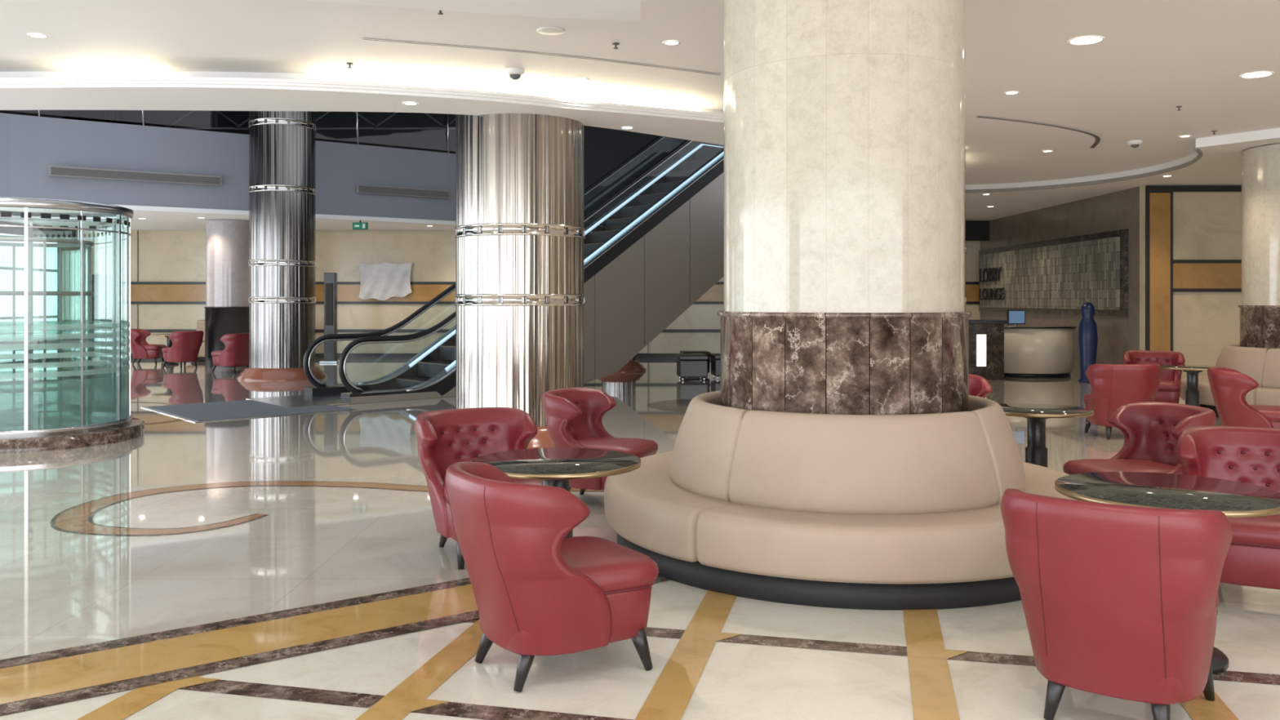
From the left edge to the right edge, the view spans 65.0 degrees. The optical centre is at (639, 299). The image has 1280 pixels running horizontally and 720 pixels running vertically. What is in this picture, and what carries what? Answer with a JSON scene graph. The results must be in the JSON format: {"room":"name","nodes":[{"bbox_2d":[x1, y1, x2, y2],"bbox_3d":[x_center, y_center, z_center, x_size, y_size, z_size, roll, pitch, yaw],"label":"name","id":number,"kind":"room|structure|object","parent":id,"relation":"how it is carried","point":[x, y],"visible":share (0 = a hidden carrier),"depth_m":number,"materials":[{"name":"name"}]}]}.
{"room":"hotel lobby","nodes":[
{"label":"hotel lobby","id":0,"kind":"room"},
{"bbox_2d":[0,110,133,359],"bbox_3d":[-14.700,-2.500,11.600,0.200,8.000,35.200,0,0,0],"label":"wall","id":1,"kind":"structure","parent":0,"point":[123,117],"depth_m":25.66,"materials":[{"name":"white paint"}]},
{"bbox_2d":[0,230,62,363],"bbox_3d":[-14.675,-0.050,23.310,0.150,3.100,4.220,0,0,0],"label":"window","id":2,"kind":"structure","parent":1,"relation":"in","point":[6,252],"depth_m":24.37,"materials":[{"name":"clear glass"},{"name":"aluminium"}]},
{"bbox_2d":[0,204,455,230],"bbox_3d":[-8.307,-1.815,21.192,12.642,0.090,9.617,0,0,0],"label":"ceiling","id":3,"kind":"structure","parent":0,"point":[155,218],"depth_m":22.85,"materials":[{"name":"white paint"}]},
{"bbox_2d":[352,220,368,229],"bbox_3d":[-6.285,-1.690,22.567,0.330,0.220,0.065,0,0,0],"label":"exit sign","id":4,"kind":"object","parent":3,"relation":"hanging from","point":[356,225],"visible":0.93,"depth_m":22.54,"materials":[{"name":"green plastic"}]},
{"bbox_2d":[0,112,455,221],"bbox_3d":[-8.356,-2.625,21.222,12.712,1.650,9.645,0,0,0],"label":"wall","id":5,"kind":"structure","parent":0,"point":[29,144],"depth_m":20.28,"materials":[{"name":"grey paint"}]},
{"bbox_2d":[304,0,640,21],"bbox_3d":[-2.175,-2.035,5.010,4.450,0.170,4.020,0,0,0],"label":"ceiling","id":6,"kind":"structure","parent":0,"point":[615,10],"depth_m":6.69,"materials":[{"name":"white paint"}]},
{"bbox_2d":[75,230,980,358],"bbox_3d":[-2.800,-0.250,26.080,23.600,3.500,0.240,0,0,0],"label":"wall","id":7,"kind":"structure","parent":0,"point":[168,267],"depth_m":26.00,"materials":[{"name":"beige stone"}]},
{"bbox_2d":[358,262,412,300],"bbox_3d":[-6.560,-0.478,25.880,1.380,0.984,0.090,0,0,0],"label":"cloth","id":8,"kind":"object","parent":7,"relation":"attached to","point":[384,281],"visible":1,"depth_m":25.88,"materials":[{"name":"white fabric"}]},
{"bbox_2d":[133,110,989,240],"bbox_3d":[-2.800,-4.000,27.250,23.600,5.000,3.900,0,0,0],"label":"wall","id":9,"kind":"structure","parent":0,"point":[604,148],"depth_m":29.00,"materials":[{"name":"grey paint"}]},
{"bbox_2d":[48,165,222,185],"bbox_3d":[-9.838,-2.435,19.723,3.051,0.190,0.055,0,0,-33],"label":"air vent","id":10,"kind":"object","parent":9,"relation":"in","point":[55,171],"visible":1,"depth_m":19.65,"materials":[{"name":"grey metal"}]},
{"bbox_2d":[37,110,448,153],"bbox_3d":[-8.198,-3.989,20.965,15.877,1.082,0.472,0,0,-37],"label":"glass balcony railing","id":11,"kind":"object","parent":9,"relation":"on","point":[38,111],"visible":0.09,"depth_m":22.25,"materials":[{"name":"silver metal"}]},
{"bbox_2d":[164,110,455,128],"bbox_3d":[-6.351,-5.095,27.750,13.332,0.850,0.551,0,0,0],"label":"truss","id":12,"kind":"object","parent":9,"relation":"attached to","point":[238,126],"visible":0.35,"depth_m":27.75,"materials":[{"name":"grey metal"}]},
{"bbox_2d":[356,183,449,198],"bbox_3d":[-5.350,-2.465,22.846,2.220,0.190,0.055,0,0,-36],"label":"air vent","id":13,"kind":"object","parent":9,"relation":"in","point":[362,188],"visible":1,"depth_m":22.80,"materials":[{"name":"grey metal"}]},
{"bbox_2d":[0,0,1279,184],"bbox_3d":[-0.300,-2.120,10.050,28.600,0.001,32.100,0,0,0],"label":"ceiling","id":14,"kind":"structure","parent":0,"point":[1154,57],"depth_m":8.59,"materials":[{"name":"white paint"}]},
{"bbox_2d":[27,32,48,38],"bbox_3d":[-4.820,-2.116,8.050,0.150,0.006,0.150,0,0,0],"label":"recessed light","id":15,"kind":"object","parent":14,"relation":"in","point":[32,34],"visible":1,"depth_m":8.04,"materials":[{"name":"white paint"}]},
{"bbox_2d":[346,62,353,68],"bbox_3d":[-2.600,-2.098,9.000,0.060,0.042,0.060,0,0,0],"label":"sprinkler head","id":16,"kind":"object","parent":14,"relation":"attached to","point":[348,64],"visible":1,"depth_m":8.99},
{"bbox_2d":[0,71,967,173],"bbox_3d":[-3.567,-2.335,12.201,21.794,0.930,6.814,0,0,-21],"label":"cove","id":17,"kind":"object","parent":14,"relation":"attached to","point":[39,90],"visible":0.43,"depth_m":9.43,"materials":[{"name":"white paint"}]},
{"bbox_2d":[75,71,161,76],"bbox_3d":[-4.826,-2.038,9.293,0.800,0.156,0.003,0,0,0],"label":"light strip","id":18,"kind":"object","parent":17,"relation":"attached to","point":[77,73],"visible":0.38,"depth_m":9.29,"materials":[{"name":"beige plastic"}]},
{"bbox_2d":[402,102,418,105],"bbox_3d":[-2.180,-1.866,9.550,0.150,0.006,0.150,0,0,0],"label":"recessed light","id":19,"kind":"object","parent":17,"relation":"attached to","point":[403,103],"visible":1,"depth_m":9.54,"materials":[{"name":"white paint"}]},
{"bbox_2d":[620,126,634,128],"bbox_3d":[-0.140,-1.866,10.900,0.150,0.006,0.150,0,0,0],"label":"recessed light","id":20,"kind":"object","parent":17,"relation":"attached to","point":[622,127],"visible":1,"depth_m":10.88,"materials":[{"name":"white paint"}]},
{"bbox_2d":[319,73,699,111],"bbox_3d":[-1.112,-2.038,10.098,4.022,0.156,0.303,0,0,-24],"label":"light strip","id":21,"kind":"object","parent":14,"relation":"attached to","point":[420,82],"visible":0.47,"depth_m":9.79,"materials":[{"name":"beige plastic"}]},
{"bbox_2d":[505,67,524,79],"bbox_3d":[-1.150,-2.073,9.250,0.180,0.092,0.180,0,0,0],"label":"dome camera","id":22,"kind":"object","parent":14,"relation":"attached to","point":[514,73],"visible":1,"depth_m":9.20,"materials":[{"name":"white plastic"}]},
{"bbox_2d":[362,38,722,75],"bbox_3d":[-0.719,-2.114,8.741,3.285,0.004,0.165,0,0,-23],"label":"ceiling vent","id":23,"kind":"object","parent":14,"relation":"in","point":[362,38],"visible":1,"depth_m":8.63,"materials":[{"name":"grey metal"}]},
{"bbox_2d":[537,26,564,35],"bbox_3d":[-0.700,-2.115,7.900,0.220,0.009,0.220,0,0,0],"label":"ceiling speaker","id":24,"kind":"object","parent":14,"relation":"in","point":[544,30],"depth_m":7.87},
{"bbox_2d":[573,77,589,81],"bbox_3d":[-0.560,-2.116,9.650,0.150,0.006,0.150,0,0,0],"label":"recessed light","id":25,"kind":"object","parent":14,"relation":"in","point":[578,79],"visible":1,"depth_m":9.64,"materials":[{"name":"white paint"}]},
{"bbox_2d":[612,42,619,48],"bbox_3d":[-0.200,-2.098,8.300,0.060,0.042,0.060,0,0,0],"label":"sprinkler head","id":26,"kind":"object","parent":14,"relation":"attached to","point":[615,44],"visible":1,"depth_m":8.29},
{"bbox_2d":[662,40,680,45],"bbox_3d":[0.260,-2.116,8.270,0.150,0.006,0.150,0,0,0],"label":"recessed light","id":27,"kind":"object","parent":14,"relation":"in","point":[669,42],"visible":1,"depth_m":8.27,"materials":[{"name":"white paint"}]},
{"bbox_2d":[1004,91,1019,94],"bbox_3d":[3.800,-2.116,10.270,0.150,0.006,0.150,0,0,0],"label":"recessed light","id":28,"kind":"object","parent":14,"relation":"in","point":[1007,92],"visible":1,"depth_m":10.25,"materials":[{"name":"white paint"}]},
{"bbox_2d":[976,115,1102,148],"bbox_3d":[5.269,-2.114,12.636,3.431,0.004,0.526,0,0,-45],"label":"ceiling vent","id":29,"kind":"object","parent":14,"relation":"in","point":[1098,139],"visible":1,"depth_m":12.40,"materials":[{"name":"grey"}]},
{"bbox_2d":[1067,35,1104,45],"bbox_3d":[3.640,-2.116,8.200,0.280,0.006,0.280,0,0,0],"label":"recessed light","id":30,"kind":"object","parent":14,"relation":"in","point":[1086,40],"visible":1,"depth_m":8.19,"materials":[{"name":"white paint"}]},
{"bbox_2d":[1127,140,1142,147],"bbox_3d":[6.600,-2.073,13.400,0.180,0.092,0.180,0,0,0],"label":"dome camera","id":31,"kind":"object","parent":14,"relation":"attached to","point":[1134,144],"visible":1,"depth_m":13.35,"materials":[{"name":"white plastic"}]},
{"bbox_2d":[1239,71,1274,78],"bbox_3d":[5.800,-2.116,9.450,0.280,0.006,0.280,0,0,0],"label":"recessed light","id":32,"kind":"object","parent":14,"relation":"in","point":[1263,73],"visible":1,"depth_m":9.43,"materials":[{"name":"white paint"}]},
{"bbox_2d":[0,358,1279,668],"bbox_3d":[-0.300,1.550,10.050,28.600,0.100,32.100,0,0,0],"label":"floor","id":33,"kind":"structure","parent":0,"point":[313,545],"depth_m":7.47,"materials":[{"name":"stone"}]},
{"bbox_2d":[0,196,144,453],"bbox_3d":[-6.600,0.239,10.850,2.240,2.520,2.240,0,0,0],"label":"enclosure","id":34,"kind":"object","parent":33,"relation":"on","point":[43,410],"visible":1,"depth_m":10.50,"materials":[{"name":"clear glass"}]},
{"bbox_2d":[92,274,99,359],"bbox_3d":[-13.800,0.425,25.675,0.700,2.150,0.550,0,0,0],"label":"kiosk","id":35,"kind":"object","parent":33,"relation":"on","point":[95,277],"visible":0.09,"depth_m":25.48,"materials":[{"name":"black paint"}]},
{"bbox_2d":[130,328,166,364],"bbox_3d":[-11.601,1.094,23.600,0.793,0.822,0.732,0,0,-7],"label":"tufted armchair","id":36,"kind":"object","parent":33,"relation":"on","point":[140,348],"visible":0.86,"depth_m":23.36,"materials":[{"name":"red leather"}]},
{"bbox_2d":[151,333,178,364],"bbox_3d":[-10.900,1.145,23.300,0.765,0.700,0.765,0,0,0],"label":"pedestal table","id":37,"kind":"object","parent":33,"relation":"on","point":[169,341],"visible":0.51,"depth_m":23.24,"materials":[{"name":"black stone"}]},
{"bbox_2d":[161,330,204,368],"bbox_3d":[-10.150,1.094,22.300,0.793,0.822,0.732,0,0,32],"label":"tufted armchair","id":38,"kind":"object","parent":33,"relation":"on","point":[186,345],"visible":1,"depth_m":22.05,"materials":[{"name":"red leather"}]},
{"bbox_2d":[196,320,204,361],"bbox_3d":[-9.850,1.000,24.950,2.500,1.000,0.900,0,0,0],"label":"sofa","id":39,"kind":"object","parent":33,"relation":"on","point":[200,323],"visible":0.14,"depth_m":24.60,"materials":[{"name":"beige leather"}]},
{"bbox_2d":[204,219,248,367],"bbox_3d":[-9.350,-0.145,22.900,1.080,3.290,1.080,0,0,0],"label":"marble column","id":40,"kind":"structure","parent":33,"relation":"on","point":[227,241],"depth_m":22.46,"materials":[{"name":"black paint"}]},
{"bbox_2d":[211,333,248,373],"bbox_3d":[-8.450,1.094,20.900,0.793,0.822,0.732,0,0,27],"label":"tufted armchair","id":41,"kind":"object","parent":33,"relation":"on","point":[235,353],"visible":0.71,"depth_m":20.63,"materials":[{"name":"red leather"}]},
{"bbox_2d":[141,400,355,422],"bbox_3d":[-5.401,1.492,13.837,2.120,0.011,2.320,0,0,-41],"label":"floor mat","id":42,"kind":"object","parent":33,"relation":"on","point":[243,409],"visible":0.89,"depth_m":13.54,"materials":[{"name":"grey"}]},
{"bbox_2d":[236,111,327,381],"bbox_3d":[-6.900,-1.900,19.400,1.640,6.800,1.640,0,0,0],"label":"steel column","id":43,"kind":"structure","parent":33,"relation":"on","point":[282,192],"depth_m":18.88,"materials":[{"name":"silver metal"}]},
{"bbox_2d":[319,272,338,363],"bbox_3d":[-7.390,0.425,24.000,0.420,2.150,0.400,0,0,0],"label":"kiosk","id":44,"kind":"object","parent":33,"relation":"on","point":[330,278],"visible":0.93,"depth_m":23.90,"materials":[{"name":"black paint"}]},
{"bbox_2d":[414,407,542,568],"bbox_3d":[-0.930,1.094,6.000,0.732,0.822,0.793,0,0,-30],"label":"tufted armchair","id":45,"kind":"object","parent":33,"relation":"on","point":[445,437],"visible":0.62,"depth_m":6.19,"materials":[{"name":"red leather"}]},
{"bbox_2d":[245,135,723,407],"bbox_3d":[-1.284,-1.184,18.056,10.900,5.764,1.635,0,0,-41],"label":"escalator","id":46,"kind":"object","parent":33,"relation":"on","point":[652,255],"visible":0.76,"depth_m":18.13,"materials":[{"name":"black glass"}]},
{"bbox_2d":[454,113,585,448],"bbox_3d":[-1.280,-1.100,10.750,1.800,5.200,1.800,0,0,0],"label":"steel column","id":47,"kind":"structure","parent":33,"relation":"on","point":[519,237],"depth_m":10.14,"materials":[{"name":"polished steel"},{"name":"copper marble"}]},
{"bbox_2d":[542,387,657,494],"bbox_3d":[-0.300,1.094,7.500,0.793,0.822,0.732,0,0,21],"label":"tufted armchair","id":48,"kind":"object","parent":33,"relation":"on","point":[574,416],"visible":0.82,"depth_m":7.37,"materials":[{"name":"red leather"}]},
{"bbox_2d":[616,355,646,373],"bbox_3d":[-0.450,0.500,21.300,1.160,2.000,1.160,0,0,0],"label":"steel column","id":49,"kind":"structure","parent":33,"relation":"on","point":[633,366],"depth_m":20.91,"materials":[{"name":"orange metal"}]},
{"bbox_2d":[0,398,1279,719],"bbox_3d":[-1.705,1.497,6.601,15.625,0.004,17.399,0,0,0],"label":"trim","id":50,"kind":"structure","parent":33,"relation":"on","point":[408,655],"depth_m":4.09,"materials":[{"name":"white stone"}]},
{"bbox_2d":[444,462,658,692],"bbox_3d":[-0.370,1.089,4.120,0.793,0.822,0.732,0,0,-33],"label":"tufted armchair","id":51,"kind":"object","parent":50,"relation":"on","point":[537,590],"visible":1,"depth_m":3.84,"materials":[{"name":"red leather"}]},
{"bbox_2d":[470,447,640,537],"bbox_3d":[-0.420,1.149,5.020,0.850,0.700,0.850,0,0,0],"label":"pedestal table","id":52,"kind":"object","parent":50,"relation":"on","point":[555,466],"visible":0.59,"depth_m":4.94,"materials":[{"name":"black stone"}]},
{"bbox_2d":[1000,488,1232,719],"bbox_3d":[1.740,1.090,3.660,0.732,0.822,0.793,0,0,36],"label":"tufted armchair","id":53,"kind":"object","parent":50,"relation":"on","point":[1120,602],"visible":1,"depth_m":3.37,"materials":[{"name":"red leather"}]},
{"bbox_2d":[1054,471,1279,674],"bbox_3d":[2.220,1.145,4.220,0.884,0.700,0.884,0,0,0],"label":"pedestal table","id":54,"kind":"object","parent":50,"relation":"on","point":[1233,499],"visible":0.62,"depth_m":4.14,"materials":[{"name":"black stone"}]},
{"bbox_2d":[675,354,708,380],"bbox_3d":[0.980,1.264,18.900,0.540,0.470,0.540,0,0,-6],"label":"ottoman","id":55,"kind":"object","parent":33,"relation":"on","point":[687,365],"visible":1,"depth_m":18.64,"materials":[{"name":"black leather"}]},
{"bbox_2d":[680,351,710,373],"bbox_3d":[1.100,1.264,20.100,0.540,0.470,0.540,0,0,-6],"label":"ottoman","id":56,"kind":"object","parent":33,"relation":"on","point":[706,353],"visible":0.13,"depth_m":19.86,"materials":[{"name":"black leather"}]},
{"bbox_2d":[710,353,720,379],"bbox_3d":[1.650,1.264,19.200,0.540,0.470,0.540,0,0,-6],"label":"ottoman","id":57,"kind":"object","parent":33,"relation":"on","point":[716,357],"visible":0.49,"depth_m":18.92,"materials":[{"name":"black leather"}]},
{"bbox_2d":[604,390,1077,610],"bbox_3d":[1.252,1.056,6.240,2.949,0.888,2.942,0,0,-36],"label":"sofa","id":58,"kind":"object","parent":33,"relation":"on","point":[861,512],"visible":0.75,"depth_m":5.23,"materials":[{"name":"beige leather"}]},
{"bbox_2d":[717,0,972,414],"bbox_3d":[1.252,-0.309,6.240,1.540,3.618,1.540,0,0,0],"label":"marble column","id":59,"kind":"structure","parent":33,"relation":"on","point":[844,120],"depth_m":5.59,"materials":[{"name":"beige stone"}]},
{"bbox_2d":[964,148,966,311],"bbox_3d":[3.950,-0.300,14.200,1.680,3.600,1.680,0,0,0],"label":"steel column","id":60,"kind":"structure","parent":33,"relation":"on","point":[965,148],"depth_m":13.94,"materials":[{"name":"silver metal"}]},
{"bbox_2d":[968,373,991,398],"bbox_3d":[2.800,1.094,8.950,0.732,0.822,0.793,0,0,-6],"label":"tufted armchair","id":61,"kind":"object","parent":33,"relation":"on","point":[979,386],"visible":0.09,"depth_m":9.10,"materials":[{"name":"red leather"}]},
{"bbox_2d":[968,319,1008,379],"bbox_3d":[6.550,0.939,19.200,0.720,1.120,0.700,0,0,0],"label":"podium","id":62,"kind":"object","parent":33,"relation":"on","point":[986,336],"visible":0.79,"depth_m":18.90,"materials":[{"name":"stone"}]},
{"bbox_2d":[1004,326,1076,377],"bbox_3d":[7.691,1.012,19.627,1.816,0.975,0.794,0,0,0],"label":"reception desk","id":63,"kind":"object","parent":33,"relation":"on","point":[1029,352],"visible":0.82,"depth_m":19.35,"materials":[{"name":"beige stone"}]},
{"bbox_2d":[1006,310,1025,327],"bbox_3d":[7.300,0.358,19.500,0.400,0.330,0.160,0,0,-17],"label":"computer monitor","id":64,"kind":"object","parent":63,"relation":"on","point":[1014,317],"visible":1,"depth_m":19.47,"materials":[{"name":"black paint"}]},
{"bbox_2d":[999,403,1093,467],"bbox_3d":[2.900,1.145,7.350,0.765,0.700,0.765,0,0,0],"label":"pedestal table","id":65,"kind":"object","parent":33,"relation":"on","point":[1037,415],"visible":0.62,"depth_m":7.29,"materials":[{"name":"black stone"}]},
{"bbox_2d":[1077,302,1097,382],"bbox_3d":[8.200,0.769,18.400,0.340,1.460,0.340,0,0,0],"label":"mannequin","id":66,"kind":"object","parent":33,"relation":"on","point":[1087,336],"visible":0.87,"depth_m":18.29},
{"bbox_2d":[1083,364,1161,439],"bbox_3d":[5.250,1.094,11.000,0.732,0.822,0.793,0,0,9],"label":"tufted armchair","id":67,"kind":"object","parent":33,"relation":"on","point":[1113,386],"visible":0.86,"depth_m":10.69,"materials":[{"name":"red leather"}]},
{"bbox_2d":[1062,401,1216,475],"bbox_3d":[3.200,1.094,6.450,0.793,0.822,0.732,0,0,-9],"label":"tufted armchair","id":68,"kind":"object","parent":33,"relation":"on","point":[1151,431],"visible":0.5,"depth_m":6.60,"materials":[{"name":"red leather"}]},
{"bbox_2d":[1122,350,1185,403],"bbox_3d":[6.750,1.094,13.200,0.732,0.822,0.793,0,0,24],"label":"tufted armchair","id":69,"kind":"object","parent":33,"relation":"on","point":[1170,386],"visible":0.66,"depth_m":13.32,"materials":[{"name":"red leather"}]},
{"bbox_2d":[1160,364,1227,406],"bbox_3d":[6.600,1.145,12.000,0.722,0.700,0.722,0,0,0],"label":"pedestal table","id":70,"kind":"object","parent":33,"relation":"on","point":[1192,392],"visible":0.66,"depth_m":11.94,"materials":[{"name":"black metal"}]},
{"bbox_2d":[1177,426,1279,589],"bbox_3d":[3.120,1.094,5.050,0.732,0.822,0.793,0,0,27],"label":"tufted armchair","id":71,"kind":"object","parent":33,"relation":"on","point":[1246,455],"visible":0.56,"depth_m":5.26,"materials":[{"name":"red leather"}]},
{"bbox_2d":[1179,343,1279,417],"bbox_3d":[8.750,1.056,13.200,2.947,0.888,2.947,0,0,0],"label":"sofa","id":72,"kind":"object","parent":33,"relation":"on","point":[1262,365],"visible":0.51,"depth_m":12.79,"materials":[{"name":"beige leather"}]},
{"bbox_2d":[1207,367,1279,428],"bbox_3d":[6.050,1.094,9.900,0.793,0.822,0.732,0,0,24],"label":"tufted armchair","id":73,"kind":"object","parent":33,"relation":"on","point":[1229,388],"visible":0.84,"depth_m":9.69,"materials":[{"name":"red leather"}]},
{"bbox_2d":[1238,143,1279,349],"bbox_3d":[8.750,-0.245,13.200,1.540,3.490,1.540,0,0,0],"label":"marble column","id":74,"kind":"structure","parent":33,"relation":"on","point":[1260,308],"depth_m":13.01,"materials":[{"name":"beige stone"}]},
{"bbox_2d":[978,186,1139,374],"bbox_3d":[8.870,-0.250,21.850,0.260,3.500,8.300,0,0,0],"label":"wall","id":75,"kind":"structure","parent":0,"point":[1116,214],"depth_m":19.65,"materials":[{"name":"brown stone"}]},
{"bbox_2d":[979,236,1119,310],"bbox_3d":[8.714,-0.485,22.000,0.049,1.330,7.400,0,0,0],"label":"wall panel","id":76,"kind":"object","parent":75,"relation":"attached to","point":[1072,275],"visible":1,"depth_m":20.87,"materials":[{"name":"stone"}]},
{"bbox_2d":[979,266,1001,282],"bbox_3d":[8.650,-0.621,24.821,0.024,0.350,1.484,0,0,0],"label":"wall sign lettering","id":77,"kind":"object","parent":76,"relation":"attached to","point":[993,271],"visible":1,"depth_m":24.75,"materials":[{"name":"black"}]},
{"bbox_2d":[979,288,1004,300],"bbox_3d":[8.650,-0.143,24.742,0.024,0.294,1.654,0,0,0],"label":"wall sign lettering","id":78,"kind":"object","parent":76,"relation":"attached to","point":[992,293],"visible":1,"depth_m":24.70,"materials":[{"name":"black"}]},
{"bbox_2d":[965,128,1279,220],"bbox_3d":[9.500,-2.045,18.800,9.000,0.150,14.600,0,0,0],"label":"ceiling","id":79,"kind":"structure","parent":0,"point":[1216,160],"depth_m":17.10,"materials":[{"name":"white paint"}]},
{"bbox_2d":[1139,185,1241,378],"bbox_3d":[11.400,-0.250,17.575,5.200,3.500,0.250,0,0,0],"label":"wall","id":80,"kind":"structure","parent":0,"point":[1190,236],"depth_m":17.50,"materials":[{"name":"beige stone"}]}
]}

